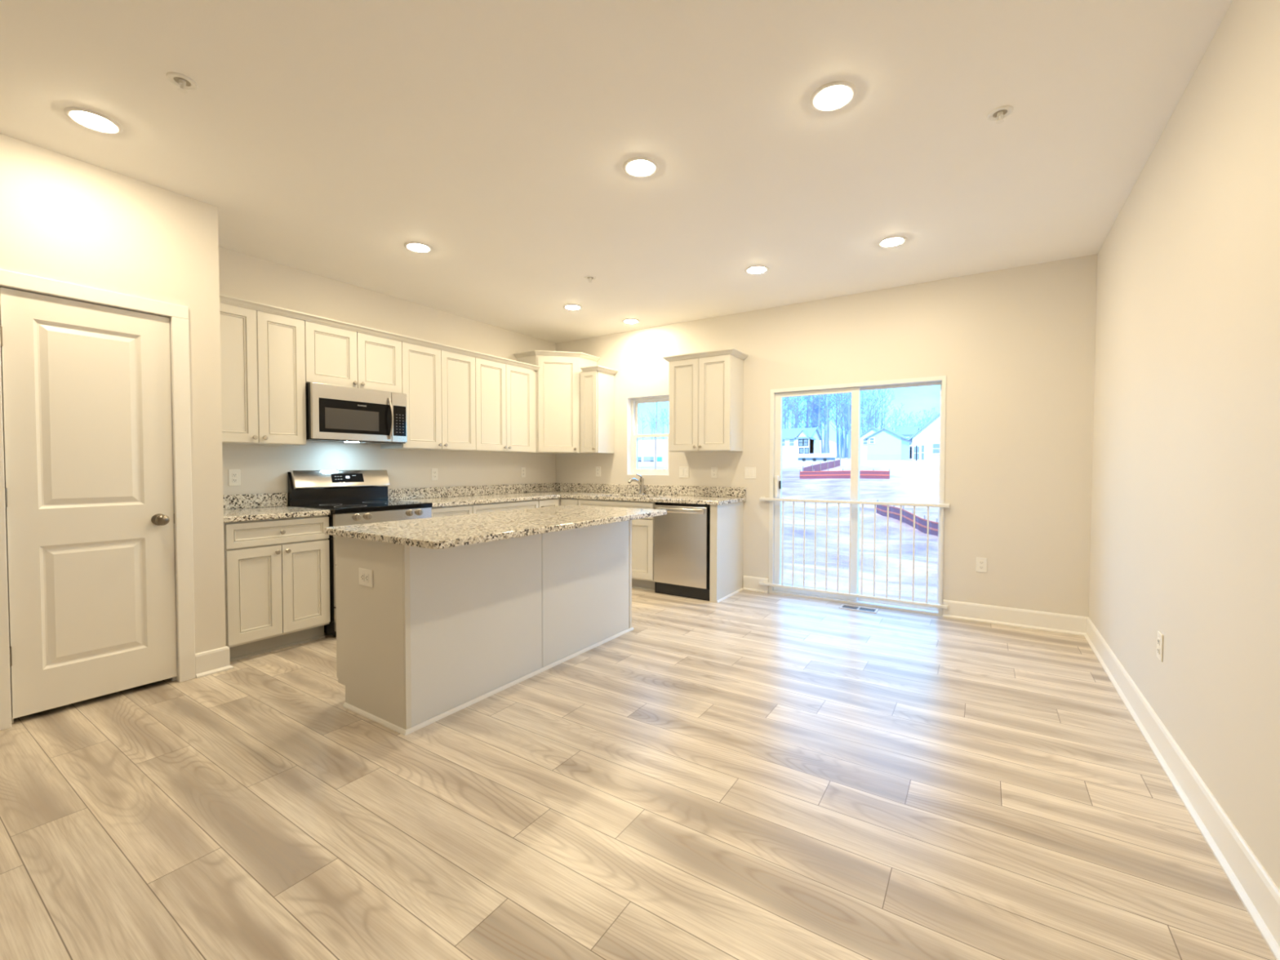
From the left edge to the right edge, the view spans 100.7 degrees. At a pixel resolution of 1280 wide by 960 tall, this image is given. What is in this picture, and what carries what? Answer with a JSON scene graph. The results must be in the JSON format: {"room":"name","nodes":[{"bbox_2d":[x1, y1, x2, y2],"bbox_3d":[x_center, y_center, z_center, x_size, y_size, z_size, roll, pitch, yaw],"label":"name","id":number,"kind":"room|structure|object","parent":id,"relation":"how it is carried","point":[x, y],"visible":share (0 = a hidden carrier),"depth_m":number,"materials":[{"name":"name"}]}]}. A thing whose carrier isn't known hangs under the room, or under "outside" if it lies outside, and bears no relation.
{"room":"kitchen","nodes":[
{"label":"kitchen","id":0,"kind":"room"},
{"bbox_2d":[0,133,226,653],"bbox_3d":[-3.830,-0.188,1.681,0.669,2.760,3.930,1,2,33],"label":"wall","id":1,"kind":"structure","parent":0,"point":[64,218],"depth_m":2.85,"materials":[{"name":"paint"}]},
{"bbox_2d":[0,287,177,718],"bbox_3d":[-2.764,0.112,2.702,0.109,2.009,0.620,1,2,33],"label":"door","id":2,"kind":"structure","parent":1,"relation":"in","point":[86,390],"depth_m":2.68,"materials":[{"name":"paint"}]},
{"bbox_2d":[0,269,195,730],"bbox_3d":[-2.812,0.088,2.733,0.126,2.118,0.764,1,2,33],"label":"trim","id":3,"kind":"structure","parent":1,"relation":"attached to","point":[178,315],"depth_m":2.95,"materials":[{"name":"paint"}]},
{"bbox_2d":[195,645,233,678],"bbox_3d":[-2.521,1.069,3.132,0.062,0.138,0.178,1,2,33],"label":"baseboard","id":4,"kind":"structure","parent":1,"relation":"attached to","point":[210,662],"depth_m":3.11,"materials":[{"name":"paint"}]},
{"bbox_2d":[289,470,390,489],"bbox_3d":[-2.432,-0.006,4.343,0.090,0.148,0.760,1,2,33],"label":"control panel","id":5,"kind":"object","parent":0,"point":[300,479],"depth_m":4.23,"materials":[{"name":"silver metal"}]},
{"bbox_2d":[218,246,555,506],"bbox_3d":[-3.224,-0.116,3.382,0.160,2.990,7.760,1,2,33],"label":"wall","id":6,"kind":"structure","parent":0,"point":[264,469],"depth_m":4.57,"materials":[{"name":"paint"}]},
{"bbox_2d":[228,469,240,485],"bbox_3d":[-2.878,-0.017,3.763,0.009,0.116,0.072,1,2,33],"label":"wall outlet","id":7,"kind":"object","parent":6,"relation":"attached to","point":[234,475],"visible":1,"depth_m":3.76,"materials":[{"name":"white plastic"}]},
{"bbox_2d":[222,493,287,509],"bbox_3d":[-2.861,0.154,3.781,0.020,0.102,0.622,1,2,33],"label":"backsplash","id":8,"kind":"structure","parent":6,"relation":"attached to","point":[268,500],"depth_m":3.85,"materials":[{"name":"stone"}]},
{"bbox_2d":[219,302,306,445],"bbox_3d":[-2.716,-0.707,3.673,0.354,0.914,0.608,1,2,33],"label":"upper cabinet","id":9,"kind":"object","parent":6,"relation":"attached to","point":[263,353],"visible":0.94,"depth_m":3.62,"materials":[{"name":"paint"}]},
{"bbox_2d":[304,320,402,393],"bbox_3d":[-2.342,-0.949,4.243,0.354,0.458,0.760,1,2,33],"label":"upper cabinet","id":10,"kind":"object","parent":6,"relation":"attached to","point":[335,356],"visible":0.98,"depth_m":4.12,"materials":[{"name":"paint"}]},
{"bbox_2d":[305,382,407,444],"bbox_3d":[-2.300,-0.508,4.226,0.453,0.416,0.750,1,2,33],"label":"microwave","id":11,"kind":"object","parent":10,"relation":"attached to","point":[334,413],"visible":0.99,"depth_m":4.08,"materials":[{"name":"silver metal"}]},
{"bbox_2d":[381,342,475,451],"bbox_3d":[-1.925,-0.737,4.893,0.354,0.914,0.771,1,2,33],"label":"upper cabinet","id":12,"kind":"object","parent":6,"relation":"attached to","point":[438,385],"visible":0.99,"depth_m":4.78,"materials":[{"name":"paint"}]},
{"bbox_2d":[431,468,437,480],"bbox_3d":[-1.989,-0.054,5.135,0.009,0.116,0.072,1,2,33],"label":"wall outlet","id":13,"kind":"object","parent":6,"relation":"attached to","point":[433,471],"visible":1,"depth_m":5.13,"materials":[{"name":"white plastic"}]},
{"bbox_2d":[455,357,536,453],"bbox_3d":[-1.486,-0.754,5.570,0.354,0.914,0.841,1,2,33],"label":"upper cabinet","id":14,"kind":"object","parent":6,"relation":"attached to","point":[506,411],"visible":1,"depth_m":5.45,"materials":[{"name":"paint"}]},
{"bbox_2d":[219,293,540,370],"bbox_3d":[-1.930,-1.193,4.559,0.050,0.043,3.002,1,2,33],"label":"crown molding","id":15,"kind":"structure","parent":14,"relation":"attached to","point":[228,300],"depth_m":4.14,"materials":[{"name":"paint"}]},
{"bbox_2d":[520,466,525,477],"bbox_3d":[-1.347,-0.089,6.124,0.009,0.116,0.072,1,2,33],"label":"wall outlet","id":16,"kind":"object","parent":6,"relation":"attached to","point":[522,468],"visible":1,"depth_m":6.12,"materials":[{"name":"white plastic"}]},
{"bbox_2d":[516,355,596,453],"bbox_3d":[-0.952,-0.853,6.121,0.647,1.085,0.658,1,2,33],"label":"upper cabinet","id":17,"kind":"object","parent":6,"relation":"attached to","point":[557,378],"visible":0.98,"depth_m":5.90,"materials":[{"name":"paint"}]},
{"bbox_2d":[513,350,599,361],"bbox_3d":[-0.924,-1.402,5.976,0.984,0.043,0.273,0,2,-13],"label":"crown molding","id":18,"kind":"structure","parent":17,"relation":"attached to","point":[531,353],"depth_m":5.89,"materials":[{"name":"paint"}]},
{"bbox_2d":[0,0,1232,343],"bbox_3d":[-0.962,-1.670,1.972,5.441,0.200,7.920,1,2,33],"label":"ceiling","id":19,"kind":"structure","parent":0,"point":[326,138],"depth_m":2.37,"materials":[{"name":"paint"}]},
{"bbox_2d":[63,106,123,133],"bbox_3d":[-2.404,-1.574,2.335,0.182,0.016,0.182,1,2,33],"label":"recessed light","id":20,"kind":"object","parent":19,"relation":"in","point":[89,119],"visible":1,"depth_m":2.32,"materials":[{"name":"paint"}]},
{"bbox_2d":[165,71,198,93],"bbox_3d":[-1.806,-1.555,2.092,0.096,0.039,0.096,1,2,33],"label":"sprinkler","id":21,"kind":"object","parent":19,"relation":"attached to","point":[184,82],"visible":1,"depth_m":2.09,"materials":[{"name":"white metal"}]},
{"bbox_2d":[404,241,432,253],"bbox_3d":[-1.538,-1.608,3.679,0.182,0.016,0.182,1,2,33],"label":"recessed light","id":22,"kind":"object","parent":19,"relation":"in","point":[415,246],"visible":1,"depth_m":3.66,"materials":[{"name":"white plastic"}]},
{"bbox_2d":[563,304,582,310],"bbox_3d":[-0.642,-1.642,5.062,0.182,0.016,0.182,1,2,33],"label":"recessed light","id":23,"kind":"object","parent":19,"relation":"in","point":[570,307],"visible":1,"depth_m":5.03,"materials":[{"name":"white plastic"}]},
{"bbox_2d":[584,275,595,283],"bbox_3d":[-0.400,-1.609,4.266,0.096,0.039,0.096,1,2,33],"label":"sprinkler","id":24,"kind":"object","parent":19,"relation":"attached to","point":[588,277],"visible":1,"depth_m":4.26,"materials":[{"name":"white metal"}]},
{"bbox_2d":[622,318,639,324],"bbox_3d":[-0.095,-1.654,5.546,0.182,0.016,0.182,1,2,33],"label":"recessed light","id":25,"kind":"object","parent":19,"relation":"in","point":[630,321],"visible":1,"depth_m":5.52,"materials":[{"name":"white plastic"}]},
{"bbox_2d":[622,156,658,177],"bbox_3d":[0.004,-1.579,2.689,0.182,0.016,0.182,1,2,33],"label":"recessed light","id":26,"kind":"object","parent":19,"relation":"in","point":[643,168],"visible":1,"depth_m":2.67,"materials":[{"name":"white plastic"}]},
{"bbox_2d":[744,265,768,274],"bbox_3d":[0.901,-1.614,4.086,0.182,0.016,0.182,1,2,33],"label":"recessed light","id":27,"kind":"object","parent":19,"relation":"in","point":[755,269],"visible":1,"depth_m":4.06,"materials":[{"name":"white plastic"}]},
{"bbox_2d":[809,80,857,111],"bbox_3d":[0.791,-1.564,2.174,0.182,0.016,0.182,1,2,33],"label":"recessed light","id":28,"kind":"object","parent":19,"relation":"in","point":[834,98],"visible":1,"depth_m":2.16,"materials":[{"name":"white plastic"}]},
{"bbox_2d":[877,235,906,247],"bbox_3d":[1.699,-1.599,3.572,0.182,0.016,0.182,1,2,33],"label":"recessed light","id":29,"kind":"object","parent":19,"relation":"in","point":[894,241],"visible":1,"depth_m":3.55,"materials":[{"name":"white plastic"}]},
{"bbox_2d":[986,105,1013,124],"bbox_3d":[1.543,-1.554,2.272,0.096,0.039,0.096,1,2,33],"label":"sprinkler","id":30,"kind":"object","parent":19,"relation":"attached to","point":[997,114],"visible":1,"depth_m":2.27,"materials":[{"name":"white metal"}]},
{"bbox_2d":[0,587,1275,959],"bbox_3d":[-0.940,1.168,2.088,5.221,0.001,7.800,1,2,33],"label":"floor","id":31,"kind":"structure","parent":0,"point":[747,775],"depth_m":1.87,"materials":[{"name":"brown wood"}]},
{"bbox_2d":[223,515,330,662],"bbox_3d":[-2.590,0.685,3.629,0.656,0.878,0.604,1,2,33],"label":"base cabinet","id":32,"kind":"object","parent":31,"relation":"on","point":[277,571],"visible":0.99,"depth_m":3.44,"materials":[{"name":"paint"}]},
{"bbox_2d":[222,493,330,522],"bbox_3d":[-2.598,0.177,3.612,0.646,0.136,0.622,1,2,33],"label":"countertop","id":33,"kind":"structure","parent":32,"relation":"on","point":[246,507],"depth_m":3.71,"materials":[{"name":"stone"}]},
{"bbox_2d":[287,470,432,636],"bbox_3d":[-2.171,0.518,4.183,0.727,1.186,0.776,1,2,33],"label":"range","id":34,"kind":"object","parent":31,"relation":"on","point":[353,497],"visible":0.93,"depth_m":4.13,"materials":[{"name":"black metal"}]},
{"bbox_2d":[292,500,432,514],"bbox_3d":[-2.164,0.207,4.170,0.622,0.036,0.776,1,2,33],"label":"cooktop","id":35,"kind":"object","parent":34,"relation":"in","point":[336,507],"depth_m":4.07,"materials":[{"name":"grey glass"}]},
{"bbox_2d":[431,504,472,517],"bbox_3d":[-1.873,0.658,4.736,0.656,0.878,0.447,1,2,33],"label":"base cabinet","id":36,"kind":"object","parent":31,"relation":"on","point":[443,511],"visible":0.14,"depth_m":4.57,"materials":[{"name":"paint"}]},
{"bbox_2d":[334,520,634,735],"bbox_3d":[-0.824,0.698,3.353,0.644,0.874,1.875,1,2,33],"label":"kitchen island","id":37,"kind":"object","parent":31,"relation":"on","point":[437,633],"visible":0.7,"depth_m":2.71,"materials":[{"name":"paint"}]},
{"bbox_2d":[358,567,373,587],"bbox_3d":[-1.330,0.472,2.567,0.116,0.085,0.009,1,2,33],"label":"wall outlet","id":38,"kind":"object","parent":37,"relation":"attached to","point":[366,575],"visible":1,"depth_m":2.56,"materials":[{"name":"white plastic"}]},
{"bbox_2d":[324,504,666,549],"bbox_3d":[-0.709,0.246,3.268,0.923,0.033,1.940,1,2,33],"label":"island countertop","id":39,"kind":"structure","parent":37,"relation":"on","point":[446,531],"depth_m":2.85,"materials":[{"name":"stone"}]},
{"bbox_2d":[471,499,538,513],"bbox_3d":[-1.522,0.644,5.276,0.656,0.878,0.837,1,2,33],"label":"base cabinet","id":40,"kind":"object","parent":31,"relation":"on","point":[522,504],"visible":0.06,"depth_m":5.08,"materials":[{"name":"paint"}]},
{"bbox_2d":[537,497,579,507],"bbox_3d":[-0.940,0.627,5.971,0.877,0.878,0.959,1,2,33],"label":"base cabinet","id":41,"kind":"object","parent":31,"relation":"on","point":[556,501],"visible":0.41,"depth_m":5.64,"materials":[{"name":"paint"}]},
{"bbox_2d":[387,482,746,507],"bbox_3d":[-0.609,0.145,4.977,2.498,0.136,2.246,1,2,33],"label":"countertop","id":42,"kind":"structure","parent":41,"relation":"on","point":[442,496],"depth_m":5.46,"materials":[{"name":"stone"}]},
{"bbox_2d":[627,473,644,494],"bbox_3d":[-0.041,0.046,5.748,0.068,0.228,0.237,2,2,45],"label":"kitchen faucet","id":43,"kind":"object","parent":42,"relation":"on","point":[641,482],"visible":1,"depth_m":5.78,"materials":[{"name":"silver metal"}]},
{"bbox_2d":[578,498,657,591],"bbox_3d":[-0.100,0.638,5.607,0.926,0.878,0.656,1,2,33],"label":"base cabinet","id":44,"kind":"object","parent":31,"relation":"on","point":[642,529],"visible":0.15,"depth_m":5.20,"materials":[{"name":"paint"}]},
{"bbox_2d":[653,502,710,600],"bbox_3d":[0.522,0.654,5.164,0.590,0.872,0.636,1,2,33],"label":"dishwasher","id":45,"kind":"object","parent":31,"relation":"on","point":[682,536],"visible":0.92,"depth_m":4.92,"materials":[{"name":"silver metal"}]},
{"bbox_2d":[709,501,743,602],"bbox_3d":[0.834,0.655,5.024,0.081,0.878,0.620,1,2,33],"label":"cabinet end panel","id":46,"kind":"object","parent":31,"relation":"on","point":[726,520],"visible":0.96,"depth_m":4.92,"materials":[{"name":"paint"}]},
{"bbox_2d":[838,604,879,613],"bbox_3d":[1.881,1.105,4.559,0.300,0.006,0.136,1,2,33],"label":"floor vent","id":47,"kind":"object","parent":31,"relation":"in","point":[842,606],"visible":1,"depth_m":4.55,"materials":[{"name":"beige metal"}]},
{"bbox_2d":[555,253,1097,617],"bbox_3d":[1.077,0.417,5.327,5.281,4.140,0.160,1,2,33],"label":"wall","id":48,"kind":"structure","parent":0,"point":[1015,348],"depth_m":4.22,"materials":[{"name":"paint"}]},
{"bbox_2d":[580,370,614,453],"bbox_3d":[-0.494,-0.763,6.008,0.247,0.914,0.354,1,2,33],"label":"upper cabinet","id":49,"kind":"object","parent":48,"relation":"attached to","point":[597,387],"visible":1,"depth_m":5.91,"materials":[{"name":"paint"}]},
{"bbox_2d":[580,364,617,374],"bbox_3d":[-0.457,-1.227,5.961,0.245,0.043,0.371,1,2,33],"label":"crown molding","id":50,"kind":"structure","parent":49,"relation":"attached to","point":[597,367],"depth_m":5.85,"materials":[{"name":"paint"}]},
{"bbox_2d":[626,394,669,475],"bbox_3d":[0.126,-0.491,5.919,0.552,0.879,0.154,1,2,33],"label":"window","id":51,"kind":"structure","parent":48,"relation":"in","point":[633,402],"depth_m":6.02,"materials":[{"name":"paint"}]},
{"bbox_2d":[679,466,688,477],"bbox_3d":[0.465,-0.082,5.610,0.116,0.116,0.010,1,2,33],"label":"light switch","id":52,"kind":"object","parent":48,"relation":"attached to","point":[683,471],"visible":1,"depth_m":5.61,"materials":[{"name":"white plastic"}]},
{"bbox_2d":[668,354,743,452],"bbox_3d":[0.647,-0.742,5.269,0.663,0.914,0.354,1,2,33],"label":"upper cabinet","id":53,"kind":"object","parent":48,"relation":"attached to","point":[706,394],"visible":1,"depth_m":5.13,"materials":[{"name":"paint"}]},
{"bbox_2d":[662,347,748,361],"bbox_3d":[0.642,-1.206,5.248,0.761,0.043,0.371,1,2,33],"label":"crown molding","id":54,"kind":"structure","parent":53,"relation":"attached to","point":[732,351],"depth_m":5.09,"materials":[{"name":"paint"}]},
{"bbox_2d":[711,466,717,478],"bbox_3d":[0.759,-0.076,5.420,0.072,0.116,0.009,1,2,33],"label":"wall outlet","id":55,"kind":"object","parent":48,"relation":"attached to","point":[713,469],"visible":1,"depth_m":5.42,"materials":[{"name":"white plastic"}]},
{"bbox_2d":[744,466,755,479],"bbox_3d":[1.083,-0.070,5.210,0.116,0.116,0.010,1,2,33],"label":"light switch","id":56,"kind":"object","parent":48,"relation":"attached to","point":[749,472],"visible":1,"depth_m":5.21,"materials":[{"name":"white plastic"}]},
{"bbox_2d":[742,575,768,593],"bbox_3d":[1.131,1.022,5.196,0.253,0.138,0.027,1,2,33],"label":"baseboard","id":57,"kind":"structure","parent":48,"relation":"attached to","point":[749,583],"depth_m":5.20,"materials":[{"name":"paint"}]},
{"bbox_2d":[759,496,950,608],"bbox_3d":[1.831,0.607,4.718,1.590,0.865,0.047,1,2,33],"label":"guard rail","id":58,"kind":"object","parent":48,"relation":"attached to","point":[946,505],"visible":1,"depth_m":4.64,"materials":[{"name":"metal"}]},
{"bbox_2d":[768,375,946,616],"bbox_3d":[1.903,0.131,4.775,1.463,1.980,0.156,1,2,33],"label":"door","id":59,"kind":"structure","parent":48,"relation":"in","point":[776,396],"depth_m":4.73,"materials":[{"name":"white plastic"}]},
{"bbox_2d":[976,556,986,572],"bbox_3d":[2.695,0.670,4.183,0.072,0.116,0.009,1,2,33],"label":"wall outlet","id":60,"kind":"object","parent":48,"relation":"attached to","point":[981,562],"visible":1,"depth_m":4.18,"materials":[{"name":"white plastic"}]},
{"bbox_2d":[942,599,1088,635],"bbox_3d":[2.857,1.054,4.078,0.916,0.138,0.027,1,2,33],"label":"baseboard","id":61,"kind":"structure","parent":48,"relation":"attached to","point":[996,615],"depth_m":4.06,"materials":[{"name":"paint"}]},
{"bbox_2d":[1088,0,1279,890],"bbox_3d":[1.251,-0.034,0.578,0.160,2.990,7.920,1,2,33],"label":"wall","id":62,"kind":"structure","parent":0,"point":[1185,518],"depth_m":1.87,"materials":[{"name":"paint"}]},
{"bbox_2d":[1156,631,1163,662],"bbox_3d":[2.247,0.719,2.293,0.009,0.116,0.072,1,2,33],"label":"wall outlet","id":63,"kind":"object","parent":62,"relation":"attached to","point":[1160,637],"visible":1,"depth_m":2.28,"materials":[{"name":"white plastic"}]},
{"bbox_2d":[1084,617,1279,959],"bbox_3d":[1.167,1.140,0.654,0.027,0.138,7.586,1,2,33],"label":"baseboard","id":64,"kind":"structure","parent":62,"relation":"attached to","point":[1260,895],"depth_m":1.78,"materials":[{"name":"paint"}]},
{"label":"outside","id":65,"kind":"structure","parent":0,"visible":0},
{"bbox_2d":[637,439,939,604],"bbox_3d":[28.655,-7.333,116.604,310.000,13.021,216.820,1,2,33],"label":"ground","id":66,"kind":"structure","parent":65,"point":[910,481],"depth_m":15.72,"materials":[{"name":"white snow"}]},
{"bbox_2d":[643,456,653,462],"bbox_3d":[1.294,-3.084,78.912,1.200,0.750,1.100,1,2,33],"label":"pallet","id":67,"kind":"object","parent":66,"relation":"on","point":[646,459],"visible":1,"depth_m":78.51,"materials":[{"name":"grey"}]},
{"bbox_2d":[782,396,799,428],"bbox_3d":[34.533,-13.366,127.501,5.622,17.114,6.012,-1,2,-28],"label":"bare tree","id":68,"kind":"object","parent":66,"relation":"on","point":[783,426],"visible":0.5,"depth_m":126.60,"materials":[{"name":"blue plant"}]},
{"bbox_2d":[784,396,806,428],"bbox_3d":[41.023,-15.723,142.135,6.408,19.506,6.853,-1,2,-26],"label":"bare tree","id":69,"kind":"object","parent":66,"relation":"on","point":[792,397],"visible":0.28,"depth_m":141.06,"materials":[{"name":"blue plant"}]},
{"bbox_2d":[782,395,811,428],"bbox_3d":[39.611,-15.864,134.045,7.626,21.181,9.380,1,2,31],"label":"bare tree","id":70,"kind":"object","parent":66,"relation":"on","point":[800,396],"visible":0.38,"depth_m":134.85,"materials":[{"name":"blue plant"}]},
{"bbox_2d":[783,395,813,428],"bbox_3d":[38.110,-14.556,128.949,6.347,19.321,6.787,0,1,0],"label":"bare tree","id":71,"kind":"object","parent":66,"relation":"on","point":[793,398],"visible":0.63,"depth_m":128.03,"materials":[{"name":"blue plant"}]},
{"bbox_2d":[782,427,822,460],"bbox_3d":[32.783,-7.590,113.218,9.800,6.820,8.800,1,2,33],"label":"house","id":72,"kind":"structure","parent":66,"relation":"on","point":[803,440],"depth_m":109.51,"materials":[{"name":"white"}]},
{"bbox_2d":[789,395,820,427],"bbox_3d":[40.528,-15.549,129.679,6.661,21.177,8.350,-1,2,-32],"label":"bare tree","id":73,"kind":"object","parent":66,"relation":"on","point":[813,399],"visible":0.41,"depth_m":129.13,"materials":[{"name":"blue plant"}]},
{"bbox_2d":[797,395,828,427],"bbox_3d":[42.233,-14.456,130.978,8.248,18.625,6.706,1,2,18],"label":"bare tree","id":74,"kind":"object","parent":66,"relation":"on","point":[821,406],"visible":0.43,"depth_m":130.62,"materials":[{"name":"blue plant"}]},
{"bbox_2d":[794,395,832,427],"bbox_3d":[43.650,-16.828,133.632,7.675,23.363,8.207,-1,2,-35],"label":"bare tree","id":75,"kind":"object","parent":66,"relation":"on","point":[811,395],"visible":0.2,"depth_m":132.32,"materials":[{"name":"blue plant"}]},
{"bbox_2d":[801,394,826,453],"bbox_3d":[41.877,-15.279,126.968,6.812,20.736,7.285,1,2,19],"label":"bare tree","id":76,"kind":"object","parent":66,"relation":"on","point":[811,418],"visible":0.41,"depth_m":127.27,"materials":[{"name":"blue plant"}]},
{"bbox_2d":[796,453,835,461],"bbox_3d":[22.196,-2.827,66.677,4.290,0.945,2.200,1,2,33],"label":"flatbed trailer","id":77,"kind":"object","parent":66,"relation":"on","point":[827,456],"visible":0.97,"depth_m":65.71,"materials":[{"name":"white metal"}]},
{"bbox_2d":[808,395,830,453],"bbox_3d":[45.364,-14.091,134.375,5.287,17.592,7.058,1,2,18],"label":"bare tree","id":78,"kind":"object","parent":66,"relation":"on","point":[821,431],"visible":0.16,"depth_m":134.66,"materials":[{"name":"blue plant"}]},
{"bbox_2d":[808,395,833,432],"bbox_3d":[44.263,-14.762,128.821,6.156,19.569,7.716,0,1,-2],"label":"bare tree","id":79,"kind":"object","parent":66,"relation":"on","point":[817,395],"visible":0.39,"depth_m":129.13,"materials":[{"name":"blue plant"}]},
{"bbox_2d":[802,457,840,471],"bbox_3d":[12.563,-0.844,36.198,0.073,1.448,11.548,1,2,31],"label":"fence","id":80,"kind":"object","parent":66,"relation":"on","point":[822,466],"visible":0.71,"depth_m":36.07,"materials":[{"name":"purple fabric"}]},
{"bbox_2d":[811,394,833,453],"bbox_3d":[43.974,-16.548,129.229,7.573,23.050,8.098,1,2,25],"label":"bare tree","id":81,"kind":"object","parent":66,"relation":"on","point":[825,398],"visible":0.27,"depth_m":129.55,"materials":[{"name":"blue plant"}]},
{"bbox_2d":[807,393,843,453],"bbox_3d":[43.226,-15.530,123.387,8.554,21.694,6.824,0,2,11],"label":"bare tree","id":82,"kind":"object","parent":66,"relation":"on","point":[833,405],"visible":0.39,"depth_m":123.76,"materials":[{"name":"blue plant"}]},
{"bbox_2d":[821,394,840,453],"bbox_3d":[49.301,-14.860,136.651,5.917,18.810,7.417,0,2,-12],"label":"bare tree","id":83,"kind":"object","parent":66,"relation":"on","point":[828,420],"visible":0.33,"depth_m":136.89,"materials":[{"name":"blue plant"}]},
{"bbox_2d":[829,393,839,457],"bbox_3d":[51.730,-17.581,143.107,8.275,23.554,7.738,-1,2,-29],"label":"bare tree","id":84,"kind":"object","parent":66,"relation":"on","point":[836,428],"visible":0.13,"depth_m":142.72,"materials":[{"name":"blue plant"}]},
{"bbox_2d":[819,393,851,458],"bbox_3d":[44.928,-13.558,120.109,7.889,17.814,6.414,0,2,-15],"label":"bare tree","id":85,"kind":"object","parent":66,"relation":"on","point":[841,402],"visible":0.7,"depth_m":120.80,"materials":[{"name":"blue plant"}]},
{"bbox_2d":[830,396,843,457],"bbox_3d":[55.110,-16.301,142.891,8.279,20.996,6.604,1,2,42],"label":"bare tree","id":86,"kind":"object","parent":66,"relation":"on","point":[842,397],"visible":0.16,"depth_m":142.69,"materials":[{"name":"blue plant"}]},
{"bbox_2d":[827,393,851,457],"bbox_3d":[49.713,-14.082,131.195,7.133,17.780,5.343,1,2,22],"label":"bare tree","id":87,"kind":"object","parent":66,"relation":"on","point":[838,415],"visible":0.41,"depth_m":131.85,"materials":[{"name":"blue plant"}]},
{"bbox_2d":[799,468,889,479],"bbox_3d":[10.992,-0.215,28.725,4.626,0.795,0.073,1,2,30],"label":"fence","id":88,"kind":"object","parent":66,"relation":"on","point":[863,473],"visible":0.78,"depth_m":28.77,"materials":[{"name":"red fabric"}]},
{"bbox_2d":[839,394,851,457],"bbox_3d":[48.242,-12.814,123.396,4.843,16.117,6.466,0,2,7],"label":"bare tree","id":89,"kind":"object","parent":66,"relation":"on","point":[842,394],"visible":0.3,"depth_m":123.00,"materials":[{"name":"blue plant"}]},
{"bbox_2d":[840,399,851,458],"bbox_3d":[46.224,-11.331,116.746,5.494,13.695,4.116,1,2,41],"label":"bare tree","id":90,"kind":"object","parent":66,"relation":"on","point":[848,421],"visible":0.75,"depth_m":117.26,"materials":[{"name":"blue plant"}]},
{"bbox_2d":[831,391,870,458],"bbox_3d":[48.180,-14.625,121.200,6.566,19.986,7.021,0,2,-19],"label":"bare tree","id":91,"kind":"object","parent":66,"relation":"on","point":[860,391],"visible":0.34,"depth_m":120.15,"materials":[{"name":"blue plant"}]},
{"bbox_2d":[850,390,876,433],"bbox_3d":[54.943,-16.160,132.604,7.634,21.729,7.139,1,2,27],"label":"bare tree","id":92,"kind":"object","parent":66,"relation":"on","point":[861,393],"visible":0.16,"depth_m":131.35,"materials":[{"name":"blue plant"}]},
{"bbox_2d":[859,426,879,459],"bbox_3d":[47.882,-7.208,107.014,6.300,6.320,10.800,1,2,33],"label":"house","id":93,"kind":"structure","parent":66,"relation":"on","point":[864,443],"depth_m":103.55,"materials":[{"name":"white"}]},
{"bbox_2d":[860,389,880,431],"bbox_3d":[50.966,-13.064,118.190,5.138,17.097,6.859,1,2,23],"label":"bare tree","id":94,"kind":"object","parent":66,"relation":"on","point":[869,396],"visible":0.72,"depth_m":117.57,"materials":[{"name":"blue plant"}]},
{"bbox_2d":[860,389,887,428],"bbox_3d":[54.351,-13.109,123.147,5.883,16.339,7.236,1,2,21],"label":"bare tree","id":95,"kind":"object","parent":66,"relation":"on","point":[879,389],"visible":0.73,"depth_m":123.58,"materials":[{"name":"blue plant"}]},
{"bbox_2d":[860,389,888,430],"bbox_3d":[51.981,-13.967,118.398,5.680,18.902,7.583,2,2,44],"label":"bare tree","id":96,"kind":"object","parent":66,"relation":"on","point":[870,408],"visible":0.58,"depth_m":117.72,"materials":[{"name":"blue plant"}]},
{"bbox_2d":[863,389,886,427],"bbox_3d":[61.846,-16.090,140.905,6.691,20.367,7.155,0,2,11],"label":"bare tree","id":97,"kind":"object","parent":66,"relation":"on","point":[880,389],"visible":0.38,"depth_m":141.25,"materials":[{"name":"blue plant"}]},
{"bbox_2d":[865,389,894,428],"bbox_3d":[61.778,-15.324,136.037,6.966,19.348,8.569,0,2,9],"label":"bare tree","id":98,"kind":"object","parent":66,"relation":"on","point":[880,400],"visible":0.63,"depth_m":136.60,"materials":[{"name":"blue plant"}]},
{"bbox_2d":[865,388,902,428],"bbox_3d":[63.724,-16.822,139.439,7.215,21.963,7.716,-1,2,-30],"label":"bare tree","id":99,"kind":"object","parent":66,"relation":"on","point":[881,425],"visible":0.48,"depth_m":140.05,"materials":[{"name":"blue plant"}]},
{"bbox_2d":[864,427,910,460],"bbox_3d":[44.208,-6.177,93.924,6.000,5.520,12.800,1,2,33],"label":"house","id":100,"kind":"structure","parent":66,"relation":"on","point":[884,444],"depth_m":88.99,"materials":[{"name":"grey"}]},
{"bbox_2d":[875,499,937,536],"bbox_3d":[8.168,1.243,15.863,0.079,0.924,6.048,0,2,5],"label":"fence","id":101,"kind":"object","parent":66,"relation":"on","point":[921,524],"visible":0.47,"depth_m":16.02,"materials":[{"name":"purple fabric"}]},
{"bbox_2d":[897,426,919,458],"bbox_3d":[54.360,-7.462,106.980,3.400,6.620,9.800,1,2,33],"label":"house","id":102,"kind":"structure","parent":66,"relation":"on","point":[907,432],"depth_m":103.86,"materials":[{"name":"white"}]},
{"bbox_2d":[908,412,940,460],"bbox_3d":[40.592,-5.658,70.057,7.800,6.370,12.800,1,2,33],"label":"house","id":103,"kind":"structure","parent":66,"relation":"on","point":[926,441],"depth_m":65.98,"materials":[{"name":"white"}]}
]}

